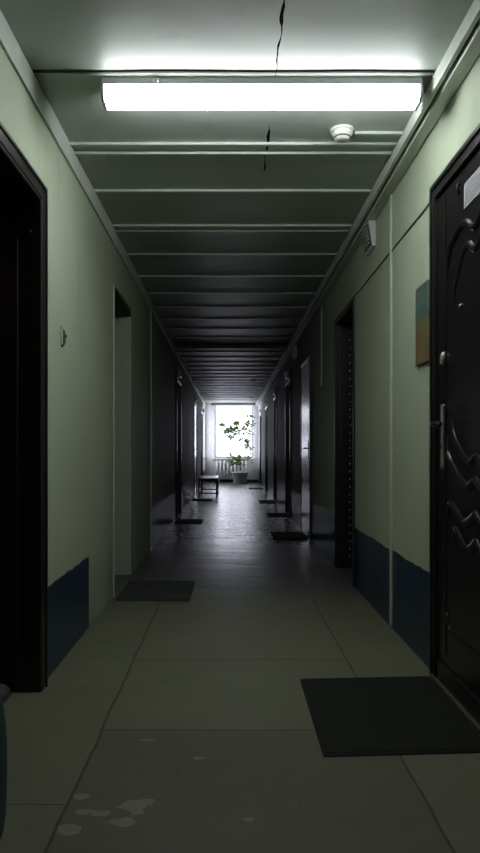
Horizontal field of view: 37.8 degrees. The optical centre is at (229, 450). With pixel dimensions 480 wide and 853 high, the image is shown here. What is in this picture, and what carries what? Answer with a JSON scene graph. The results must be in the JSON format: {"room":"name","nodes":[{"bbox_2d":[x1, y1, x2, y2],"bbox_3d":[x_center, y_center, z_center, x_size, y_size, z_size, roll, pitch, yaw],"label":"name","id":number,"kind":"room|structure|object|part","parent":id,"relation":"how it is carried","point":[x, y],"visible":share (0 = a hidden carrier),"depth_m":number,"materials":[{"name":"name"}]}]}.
{"room":"apartment building corridor","nodes":[
{"label":"apartment building corridor","id":0,"kind":"room"},
{"bbox_2d":[0,43,204,677],"bbox_3d":[-1.010,-0.260,9.750,0.420,2.520,25.500,0,0,0],"label":"wall","id":1,"kind":"structure","parent":0,"point":[84,263],"depth_m":3.96,"materials":[{"name":"paint"}]},
{"bbox_2d":[0,121,47,703],"bbox_3d":[-0.882,-0.058,2.473,0.216,2.116,1.017,0,0,0],"label":"door","id":2,"kind":"structure","parent":1,"relation":"in","point":[23,195],"depth_m":2.90,"materials":[{"name":"black metal"}]},
{"bbox_2d":[60,326,66,346],"bbox_3d":[-0.787,-0.540,3.321,0.026,0.096,0.053,0,0,0],"label":"doorbell","id":3,"kind":"object","parent":1,"relation":"attached to","point":[63,336],"visible":1,"depth_m":3.30,"materials":[{"name":"plastic"}]},
{"bbox_2d":[0,9,204,405],"bbox_3d":[-0.792,-1.467,9.700,0.011,0.102,25.400,0,0,0],"label":"trim","id":4,"kind":"structure","parent":1,"relation":"attached to","point":[8,40],"depth_m":3.37,"materials":[{"name":"paint"}]},
{"bbox_2d":[113,283,130,596],"bbox_3d":[-0.923,-0.075,5.231,0.263,2.150,0.875,0,0,0],"label":"door","id":5,"kind":"structure","parent":1,"relation":"in","point":[121,309],"depth_m":5.66,"materials":[{"name":"metal"}]},
{"bbox_2d":[150,310,151,550],"bbox_3d":[-0.793,-0.207,7.030,0.013,2.415,0.022,0,0,0],"label":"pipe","id":6,"kind":"object","parent":1,"relation":"attached to","point":[150,310],"visible":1,"depth_m":7.02,"materials":[{"name":"metal"}]},
{"bbox_2d":[176,376,181,517],"bbox_3d":[-0.837,-0.058,10.860,0.106,2.115,0.990,0,0,0],"label":"door","id":7,"kind":"structure","parent":1,"relation":"in","point":[178,382],"depth_m":11.28,"materials":[{"name":"metal"}]},
{"bbox_2d":[194,402,196,495],"bbox_3d":[-0.798,-0.050,16.050,0.125,2.100,0.980,0,0,0],"label":"door","id":8,"kind":"structure","parent":1,"relation":"in","point":[195,404],"depth_m":16.11,"materials":[{"name":"metal"}]},
{"bbox_2d":[201,411,202,475],"bbox_3d":[-0.837,-0.058,19.750,0.106,2.115,1.010,0,0,0],"label":"door","id":9,"kind":"structure","parent":1,"relation":"in","point":[201,411],"depth_m":19.26,"materials":[{"name":"metal"}]},
{"bbox_2d":[205,404,258,478],"bbox_3d":[0.058,-0.260,22.600,2.555,2.520,0.400,0,0,0],"label":"wall","id":10,"kind":"structure","parent":0,"point":[252,469],"depth_m":22.40,"materials":[{"name":"paint"}]},
{"bbox_2d":[205,479,258,481],"bbox_3d":[0.058,0.955,22.387,1.715,0.090,0.025,0,0,0],"label":"baseboard","id":11,"kind":"structure","parent":10,"relation":"attached to","point":[221,480],"depth_m":22.37,"materials":[{"name":"black"}]},
{"bbox_2d":[213,405,254,458],"bbox_3d":[0.122,-0.615,22.465,1.345,1.760,0.330,0,0,0],"label":"window","id":12,"kind":"structure","parent":10,"relation":"in","point":[215,406],"depth_m":22.56,"materials":[{"name":"white paint"}]},
{"bbox_2d":[0,0,473,403],"bbox_3d":[0.058,-1.620,9.825,2.655,0.200,26.050,0,0,0],"label":"ceiling","id":13,"kind":"structure","parent":0,"point":[71,35],"depth_m":3.32,"materials":[{"name":"paint"}]},
{"bbox_2d":[193,380,267,380],"bbox_3d":[0.016,-1.510,15.015,1.604,0.017,0.053,0,0,0],"label":"batten","id":14,"kind":"object","parent":13,"relation":"attached to","point":[193,380],"visible":0.94,"depth_m":14.99,"materials":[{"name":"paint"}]},
{"bbox_2d":[196,385,264,385],"bbox_3d":[0.016,-1.510,16.255,1.604,0.017,0.052,0,0,0],"label":"batten","id":15,"kind":"object","parent":13,"relation":"attached to","point":[196,385],"visible":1,"depth_m":16.23,"materials":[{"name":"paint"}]},
{"bbox_2d":[197,388,263,388],"bbox_3d":[0.016,-1.510,16.875,1.604,0.017,0.054,0,0,0],"label":"batten","id":16,"kind":"object","parent":13,"relation":"attached to","point":[197,388],"visible":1,"depth_m":16.85,"materials":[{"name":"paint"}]},
{"bbox_2d":[203,399,257,399],"bbox_3d":[0.016,-1.510,20.595,1.604,0.017,0.053,0,0,0],"label":"batten","id":17,"kind":"object","parent":13,"relation":"attached to","point":[203,399],"visible":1,"depth_m":20.57,"materials":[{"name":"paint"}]},
{"bbox_2d":[205,402,255,402],"bbox_3d":[0.016,-1.510,21.835,1.604,0.017,0.052,0,0,0],"label":"batten","id":18,"kind":"object","parent":13,"relation":"attached to","point":[205,402],"visible":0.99,"depth_m":21.81,"materials":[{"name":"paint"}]},
{"bbox_2d":[178,351,283,352],"bbox_3d":[0.016,-1.510,10.675,1.604,0.017,0.052,0,0,0],"label":"batten","id":19,"kind":"object","parent":13,"relation":"attached to","point":[178,351],"visible":1,"depth_m":10.66,"materials":[{"name":"paint"}]},
{"bbox_2d":[166,328,295,328],"bbox_3d":[0.016,-1.512,8.661,1.604,0.013,0.025,0,0,0],"label":"batten","id":20,"kind":"object","parent":13,"relation":"attached to","point":[166,328],"visible":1,"depth_m":8.65,"materials":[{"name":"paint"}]},
{"bbox_2d":[181,357,280,357],"bbox_3d":[0.016,-1.510,11.295,1.604,0.017,0.052,0,0,0],"label":"batten","id":21,"kind":"object","parent":13,"relation":"attached to","point":[181,357],"visible":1,"depth_m":11.27,"materials":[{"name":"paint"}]},
{"bbox_2d":[184,362,277,362],"bbox_3d":[0.016,-1.510,11.915,1.604,0.017,0.053,0,0,0],"label":"batten","id":22,"kind":"object","parent":13,"relation":"attached to","point":[184,362],"visible":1,"depth_m":11.89,"materials":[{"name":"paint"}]},
{"bbox_2d":[186,366,275,366],"bbox_3d":[0.016,-1.510,12.535,1.604,0.017,0.054,0,0,0],"label":"batten","id":23,"kind":"object","parent":13,"relation":"attached to","point":[186,366],"visible":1,"depth_m":12.51,"materials":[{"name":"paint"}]},
{"bbox_2d":[188,370,273,370],"bbox_3d":[0.016,-1.510,13.155,1.604,0.017,0.052,0,0,0],"label":"batten","id":24,"kind":"object","parent":13,"relation":"attached to","point":[188,370],"visible":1,"depth_m":13.13,"materials":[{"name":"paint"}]},
{"bbox_2d":[190,374,271,374],"bbox_3d":[0.016,-1.510,13.775,1.604,0.017,0.053,0,0,0],"label":"batten","id":25,"kind":"object","parent":13,"relation":"attached to","point":[190,374],"visible":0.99,"depth_m":13.75,"materials":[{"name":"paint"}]},
{"bbox_2d":[192,377,269,377],"bbox_3d":[0.016,-1.510,14.395,1.604,0.017,0.052,0,0,0],"label":"batten","id":26,"kind":"object","parent":13,"relation":"attached to","point":[192,377],"visible":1,"depth_m":14.37,"materials":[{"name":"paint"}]},
{"bbox_2d":[195,383,266,383],"bbox_3d":[0.016,-1.510,15.635,1.604,0.017,0.052,0,0,0],"label":"batten","id":27,"kind":"object","parent":13,"relation":"attached to","point":[195,383],"visible":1,"depth_m":15.61,"materials":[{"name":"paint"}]},
{"bbox_2d":[199,390,262,390],"bbox_3d":[0.016,-1.510,17.495,1.604,0.017,0.053,0,0,0],"label":"batten","id":28,"kind":"object","parent":13,"relation":"attached to","point":[199,390],"visible":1,"depth_m":17.47,"materials":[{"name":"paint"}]},
{"bbox_2d":[200,392,261,392],"bbox_3d":[0.016,-1.510,18.115,1.604,0.017,0.053,0,0,0],"label":"batten","id":29,"kind":"object","parent":13,"relation":"attached to","point":[200,392],"visible":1,"depth_m":18.09,"materials":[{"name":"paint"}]},
{"bbox_2d":[201,394,260,394],"bbox_3d":[0.016,-1.510,18.735,1.604,0.017,0.053,0,0,0],"label":"batten","id":30,"kind":"object","parent":13,"relation":"attached to","point":[201,394],"visible":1,"depth_m":18.71,"materials":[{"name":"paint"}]},
{"bbox_2d":[202,396,259,396],"bbox_3d":[0.016,-1.510,19.355,1.604,0.017,0.053,0,0,0],"label":"batten","id":31,"kind":"object","parent":13,"relation":"attached to","point":[202,396],"visible":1,"depth_m":19.33,"materials":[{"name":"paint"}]},
{"bbox_2d":[148,292,314,293],"bbox_3d":[0.016,-1.512,6.711,1.604,0.013,0.024,0,0,0],"label":"batten","id":32,"kind":"object","parent":13,"relation":"attached to","point":[148,292],"visible":1,"depth_m":6.70,"materials":[{"name":"paint"}]},
{"bbox_2d":[155,306,307,307],"bbox_3d":[0.016,-1.512,7.361,1.604,0.013,0.025,0,0,0],"label":"batten","id":33,"kind":"object","parent":13,"relation":"attached to","point":[155,306],"visible":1,"depth_m":7.35,"materials":[{"name":"paint"}]},
{"bbox_2d":[161,318,301,319],"bbox_3d":[0.016,-1.512,8.011,1.604,0.013,0.024,0,0,0],"label":"batten","id":34,"kind":"object","parent":13,"relation":"attached to","point":[161,318],"visible":1,"depth_m":8.00,"materials":[{"name":"paint"}]},
{"bbox_2d":[171,337,291,337],"bbox_3d":[0.016,-1.512,9.311,1.604,0.013,0.024,0,0,0],"label":"batten","id":35,"kind":"object","parent":13,"relation":"attached to","point":[171,337],"visible":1,"depth_m":9.30,"materials":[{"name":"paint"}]},
{"bbox_2d":[176,344,287,349],"bbox_3d":[0.022,-1.490,10.050,1.592,0.059,0.200,0,0,0],"label":"beam","id":36,"kind":"structure","parent":13,"relation":"attached to","point":[178,346],"depth_m":9.95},
{"bbox_2d":[139,275,324,276],"bbox_3d":[0.016,-1.512,6.061,1.604,0.013,0.025,0,0,0],"label":"batten","id":37,"kind":"object","parent":13,"relation":"attached to","point":[139,275],"visible":1,"depth_m":6.05,"materials":[{"name":"paint"}]},
{"bbox_2d":[94,189,370,192],"bbox_3d":[0.016,-1.512,4.071,1.604,0.013,0.024,0,0,0],"label":"batten","id":38,"kind":"object","parent":13,"relation":"attached to","point":[95,190],"visible":1,"depth_m":4.06,"materials":[{"name":"paint"}]},
{"bbox_2d":[113,224,351,226],"bbox_3d":[0.016,-1.512,4.701,1.604,0.013,0.025,0,0,0],"label":"batten","id":39,"kind":"object","parent":13,"relation":"attached to","point":[114,225],"visible":1,"depth_m":4.69,"materials":[{"name":"paint"}]},
{"bbox_2d":[115,229,349,231],"bbox_3d":[0.016,-1.511,4.798,1.604,0.016,0.019,0,0,0],"label":"batten","id":40,"kind":"object","parent":13,"relation":"attached to","point":[116,230],"visible":1,"depth_m":4.79,"materials":[{"name":"paint"}]},
{"bbox_2d":[128,253,336,255],"bbox_3d":[0.016,-1.512,5.381,1.604,0.013,0.026,0,0,0],"label":"batten","id":41,"kind":"object","parent":13,"relation":"attached to","point":[154,254],"visible":1,"depth_m":5.37,"materials":[{"name":"paint"}]},
{"bbox_2d":[70,142,395,146],"bbox_3d":[0.016,-1.512,3.451,1.604,0.013,0.025,0,0,0],"label":"batten","id":42,"kind":"object","parent":13,"relation":"attached to","point":[95,144],"visible":1,"depth_m":3.44,"materials":[{"name":"paint"}]},
{"bbox_2d":[211,403,254,404],"bbox_3d":[0.095,-1.492,22.280,1.390,0.053,0.200,0,0,0],"label":"pelmet","id":43,"kind":"structure","parent":13,"relation":"attached to","point":[211,403],"depth_m":22.18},
{"bbox_2d":[75,151,391,154],"bbox_3d":[0.016,-1.511,3.548,1.604,0.016,0.018,0,0,0],"label":"batten","id":44,"kind":"object","parent":13,"relation":"attached to","point":[76,152],"visible":1,"depth_m":3.54,"materials":[{"name":"paint"}]},
{"bbox_2d":[33,70,434,73],"bbox_3d":[0.016,-1.516,2.800,1.604,0.005,0.020,0,0,0],"label":"batten","id":45,"kind":"object","parent":13,"relation":"attached to","point":[34,71],"visible":1,"depth_m":2.80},
{"bbox_2d":[101,76,422,110],"bbox_3d":[0.130,-1.474,2.903,1.310,0.090,0.142,0,0,0],"label":"lamp","id":46,"kind":"object","parent":13,"relation":"attached to","point":[117,93],"visible":1,"depth_m":2.85,"materials":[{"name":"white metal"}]},
{"bbox_2d":[330,124,353,142],"bbox_3d":[0.530,-1.494,3.310,0.114,0.052,0.114,0,0,0],"label":"smoke detector","id":47,"kind":"object","parent":13,"relation":"attached to","point":[341,133],"visible":1,"depth_m":3.28,"materials":[{"name":"white plastic"}]},
{"bbox_2d":[354,131,402,135],"bbox_3d":[0.706,-1.512,3.330,0.228,0.015,0.024,0,0,0],"label":"conduit","id":48,"kind":"object","parent":13,"relation":"attached to","point":[356,133],"visible":1,"depth_m":3.32,"materials":[{"name":"paint"}]},
{"bbox_2d":[0,482,479,852],"bbox_3d":[0.058,1.100,9.825,2.655,0.200,26.050,0,0,0],"label":"floor","id":49,"kind":"structure","parent":0,"point":[167,726],"depth_m":2.58,"materials":[{"name":"grey tile"}]},
{"bbox_2d":[0,691,6,838],"bbox_3d":[-0.678,0.761,1.750,0.206,0.478,0.306,0,0,0],"label":"bag","id":50,"kind":"object","parent":49,"relation":"on","point":[3,734],"visible":1,"depth_m":1.79,"materials":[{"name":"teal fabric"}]},
{"bbox_2d":[115,581,194,600],"bbox_3d":[-0.515,0.994,5.005,0.500,0.011,0.670,0,0,0],"label":"door mat","id":51,"kind":"object","parent":49,"relation":"on","point":[134,590],"visible":1,"depth_m":4.92,"materials":[{"name":"black rubber"}]},
{"bbox_2d":[174,519,202,523],"bbox_3d":[-0.578,0.994,9.875,0.385,0.011,0.550,0,0,0],"label":"door mat","id":52,"kind":"object","parent":49,"relation":"on","point":[178,521],"visible":1,"depth_m":9.81,"materials":[{"name":"black fabric"}]},
{"bbox_2d":[192,499,211,500],"bbox_3d":[-0.565,0.994,14.250,0.410,0.011,0.500,0,0,0],"label":"door mat","id":53,"kind":"object","parent":49,"relation":"on","point":[192,499],"visible":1,"depth_m":14.13,"materials":[{"name":"black fabric"}]},
{"bbox_2d":[198,476,218,497],"bbox_3d":[-0.474,0.790,15.725,0.432,0.420,1.570,0,0,0],"label":"bench","id":54,"kind":"object","parent":49,"relation":"on","point":[201,478],"visible":1,"depth_m":14.96,"materials":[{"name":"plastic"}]},
{"bbox_3d":[-0.662,0.823,14.967,0.035,0.354,0.035,0,0,0],"label":"leg","id":55,"kind":"part","parent":54,"relation":"part of","materials":[{"name":"black wood"}]},
{"bbox_3d":[-0.474,0.598,15.725,0.432,0.035,1.570,0,0,0],"label":"seat","id":56,"kind":"part","parent":54,"relation":"part of","materials":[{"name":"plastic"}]},
{"bbox_2d":[212,461,247,481],"bbox_3d":[-0.002,0.655,22.285,1.123,0.690,0.158,0,0,0],"label":"radiator","id":57,"kind":"object","parent":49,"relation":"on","point":[217,462],"visible":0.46,"depth_m":22.21,"materials":[{"name":"white metal"}]},
{"bbox_2d":[217,414,257,482],"bbox_3d":[0.223,-0.086,21.790,1.327,2.172,0.684,0,0,0],"label":"potted tree","id":58,"kind":"object","parent":49,"relation":"on","point":[238,477],"visible":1,"depth_m":21.70,"materials":[{"name":"green plant"}]},
{"bbox_3d":[0.218,-0.233,21.744,0.907,1.711,0.238,0,0,0],"label":"stem","id":59,"kind":"part","parent":58,"relation":"part of","materials":[{"name":"plant"}]},
{"bbox_3d":[0.310,0.825,21.750,0.516,0.350,0.516,0,0,0],"label":"pot","id":60,"kind":"part","parent":58,"relation":"part of","materials":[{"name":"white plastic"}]},
{"bbox_2d":[258,500,275,503],"bbox_3d":[0.725,0.994,13.700,0.310,0.011,0.800,0,0,0],"label":"door mat","id":61,"kind":"object","parent":49,"relation":"on","point":[260,501],"visible":1,"depth_m":13.53,"materials":[{"name":"black rubber"}]},
{"bbox_2d":[266,513,287,516],"bbox_3d":[0.730,0.994,10.925,0.300,0.011,0.550,0,0,0],"label":"door mat","id":62,"kind":"object","parent":49,"relation":"on","point":[268,514],"visible":1,"depth_m":10.81,"materials":[{"name":"black fabric"}]},
{"bbox_2d":[270,532,307,538],"bbox_3d":[0.685,0.990,8.200,0.390,0.019,0.600,0,0,0],"label":"door mat","id":63,"kind":"object","parent":49,"relation":"on","point":[276,535],"visible":1,"depth_m":8.12,"materials":[{"name":"black rubber"}]},
{"bbox_2d":[300,676,479,756],"bbox_3d":[0.592,0.994,2.685,0.573,0.011,0.800,0,0,0],"label":"door mat","id":64,"kind":"object","parent":49,"relation":"on","point":[408,715],"visible":1,"depth_m":2.58,"materials":[{"name":"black rubber"}]},
{"bbox_2d":[259,54,479,667],"bbox_3d":[1.125,-0.260,9.750,0.420,2.520,25.500,0,0,0],"label":"wall","id":65,"kind":"structure","parent":0,"point":[459,119],"depth_m":4.17,"materials":[{"name":"paint"}]},
{"bbox_2d":[259,413,260,483],"bbox_3d":[0.952,-0.058,20.850,0.106,2.115,1.010,0,0,0],"label":"door","id":66,"kind":"structure","parent":65,"relation":"in","point":[260,413],"depth_m":21.28,"materials":[{"name":"metal"}]},
{"bbox_2d":[265,405,267,491],"bbox_3d":[0.952,-0.058,17.450,0.106,2.115,1.010,0,0,0],"label":"door","id":67,"kind":"structure","parent":65,"relation":"in","point":[266,407],"depth_m":17.88,"materials":[{"name":"metal"}]},
{"bbox_2d":[273,394,276,501],"bbox_3d":[0.952,-0.058,14.100,0.106,2.115,0.910,0,0,0],"label":"door","id":68,"kind":"structure","parent":65,"relation":"in","point":[275,396],"depth_m":14.48,"materials":[{"name":"metal"}]},
{"bbox_2d":[285,377,290,517],"bbox_3d":[0.952,-0.058,10.975,0.106,2.115,0.960,0,0,0],"label":"door","id":69,"kind":"structure","parent":65,"relation":"in","point":[288,382],"depth_m":11.38,"materials":[{"name":"metal"}]},
{"bbox_2d":[292,345,296,358],"bbox_3d":[0.888,-1.365,9.670,0.053,0.160,0.240,0,0,0],"label":"wall speaker","id":70,"kind":"object","parent":65,"relation":"attached to","point":[294,348],"visible":1,"depth_m":9.55,"materials":[{"name":"white plastic"}]},
{"bbox_2d":[301,355,310,538],"bbox_3d":[0.910,-0.045,8.400,0.131,2.090,0.960,0,0,0],"label":"door","id":71,"kind":"structure","parent":65,"relation":"in","point":[306,365],"depth_m":8.26,"materials":[{"name":"grey metal"}]},
{"bbox_2d":[321,305,321,385],"bbox_3d":[0.908,-1.048,6.950,0.013,0.796,0.022,0,0,0],"label":"duct","id":72,"kind":"object","parent":65,"relation":"attached to","point":[321,305],"visible":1,"depth_m":6.94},
{"bbox_2d":[335,296,354,587],"bbox_3d":[1.043,-0.065,5.575,0.284,2.130,0.930,0,0,0],"label":"door","id":73,"kind":"structure","parent":65,"relation":"in","point":[345,321],"depth_m":5.97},
{"bbox_3d":[1.035,-0.048,5.988,0.216,2.055,0.026,0,0,0],"label":"padded panel","id":74,"kind":"part","parent":73,"relation":"part of","materials":[{"name":"black leather"}]},
{"bbox_2d":[256,0,479,404],"bbox_3d":[0.830,-1.486,9.700,0.020,0.063,25.400,0,0,0],"label":"trim","id":75,"kind":"structure","parent":65,"relation":"attached to","point":[472,16],"depth_m":3.26,"materials":[{"name":"paint"}]},
{"bbox_2d":[257,18,479,405],"bbox_3d":[0.883,-1.468,9.700,0.060,0.043,25.400,0,0,0],"label":"trim","id":76,"kind":"structure","parent":65,"relation":"attached to","point":[470,51],"depth_m":3.39,"materials":[{"name":"paint"}]},
{"bbox_2d":[361,220,375,255],"bbox_3d":[0.888,-1.365,4.500,0.053,0.160,0.240,0,0,0],"label":"wall speaker","id":77,"kind":"object","parent":65,"relation":"attached to","point":[368,233],"visible":1,"depth_m":4.42,"materials":[{"name":"white plastic"}]},
{"bbox_2d":[361,224,371,252],"bbox_3d":[0.876,-1.365,4.500,0.029,0.128,0.202,0,0,0],"label":"grille","id":78,"kind":"object","parent":77,"relation":"attached to","point":[366,233],"depth_m":4.47,"materials":[{"name":"white plastic"}]},
{"bbox_2d":[354,253,388,295],"bbox_3d":[0.911,-1.131,4.542,0.008,0.012,1.150,0,0,0],"label":"cable","id":79,"kind":"object","parent":65,"relation":"attached to","point":[388,253],"visible":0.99,"depth_m":4.45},
{"bbox_2d":[389,194,391,626],"bbox_3d":[0.908,-0.229,3.950,0.013,2.434,0.026,0,0,0],"label":"duct","id":80,"kind":"object","parent":65,"relation":"attached to","point":[390,196],"visible":1,"depth_m":3.94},
{"bbox_2d":[392,203,428,250],"bbox_3d":[0.911,-1.130,3.562,0.008,0.011,0.743,0,0,0],"label":"cable","id":81,"kind":"object","parent":65,"relation":"attached to","point":[425,208],"visible":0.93,"depth_m":3.51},
{"bbox_2d":[415,280,428,366],"bbox_3d":[0.908,-0.598,3.308,0.013,0.375,0.207,0,0,0],"label":"wall picture","id":82,"kind":"object","parent":65,"relation":"attached to","point":[422,292],"visible":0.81,"depth_m":3.28},
{"bbox_2d":[429,123,479,732],"bbox_3d":[0.902,-0.084,2.572,0.142,2.168,1.081,0,0,0],"label":"door","id":83,"kind":"structure","parent":65,"relation":"in","point":[454,230],"depth_m":2.81,"materials":[{"name":"black metal"}]},
{"bbox_3d":[0.862,-0.112,2.886,0.063,0.028,0.133,0,0,0],"label":"lever handle","id":84,"kind":"part","parent":83,"relation":"part of","materials":[{"name":"metal"}]},
{"bbox_3d":[0.895,-0.060,2.938,0.016,0.270,0.035,0,0,0],"label":"handle plate","id":85,"kind":"part","parent":83,"relation":"part of","materials":[{"name":"silver metal"}]},
{"bbox_3d":[0.911,-0.372,2.572,0.045,1.043,0.694,0,0,0],"label":"panel","id":86,"kind":"part","parent":83,"relation":"part of","materials":[{"name":"black leather"}]},
{"bbox_3d":[0.911,0.475,2.572,0.044,0.551,0.690,0,0,0],"label":"panel","id":87,"kind":"part","parent":83,"relation":"part of","materials":[{"name":"black leather"}]},
{"bbox_2d":[464,167,479,208],"bbox_3d":[0.900,-0.977,2.595,0.004,0.094,0.190,0,0,0],"label":"paper notice","id":88,"kind":"object","parent":83,"relation":"attached to","point":[472,186],"visible":1,"depth_m":2.60,"materials":[{"name":"white paper"}]}
]}

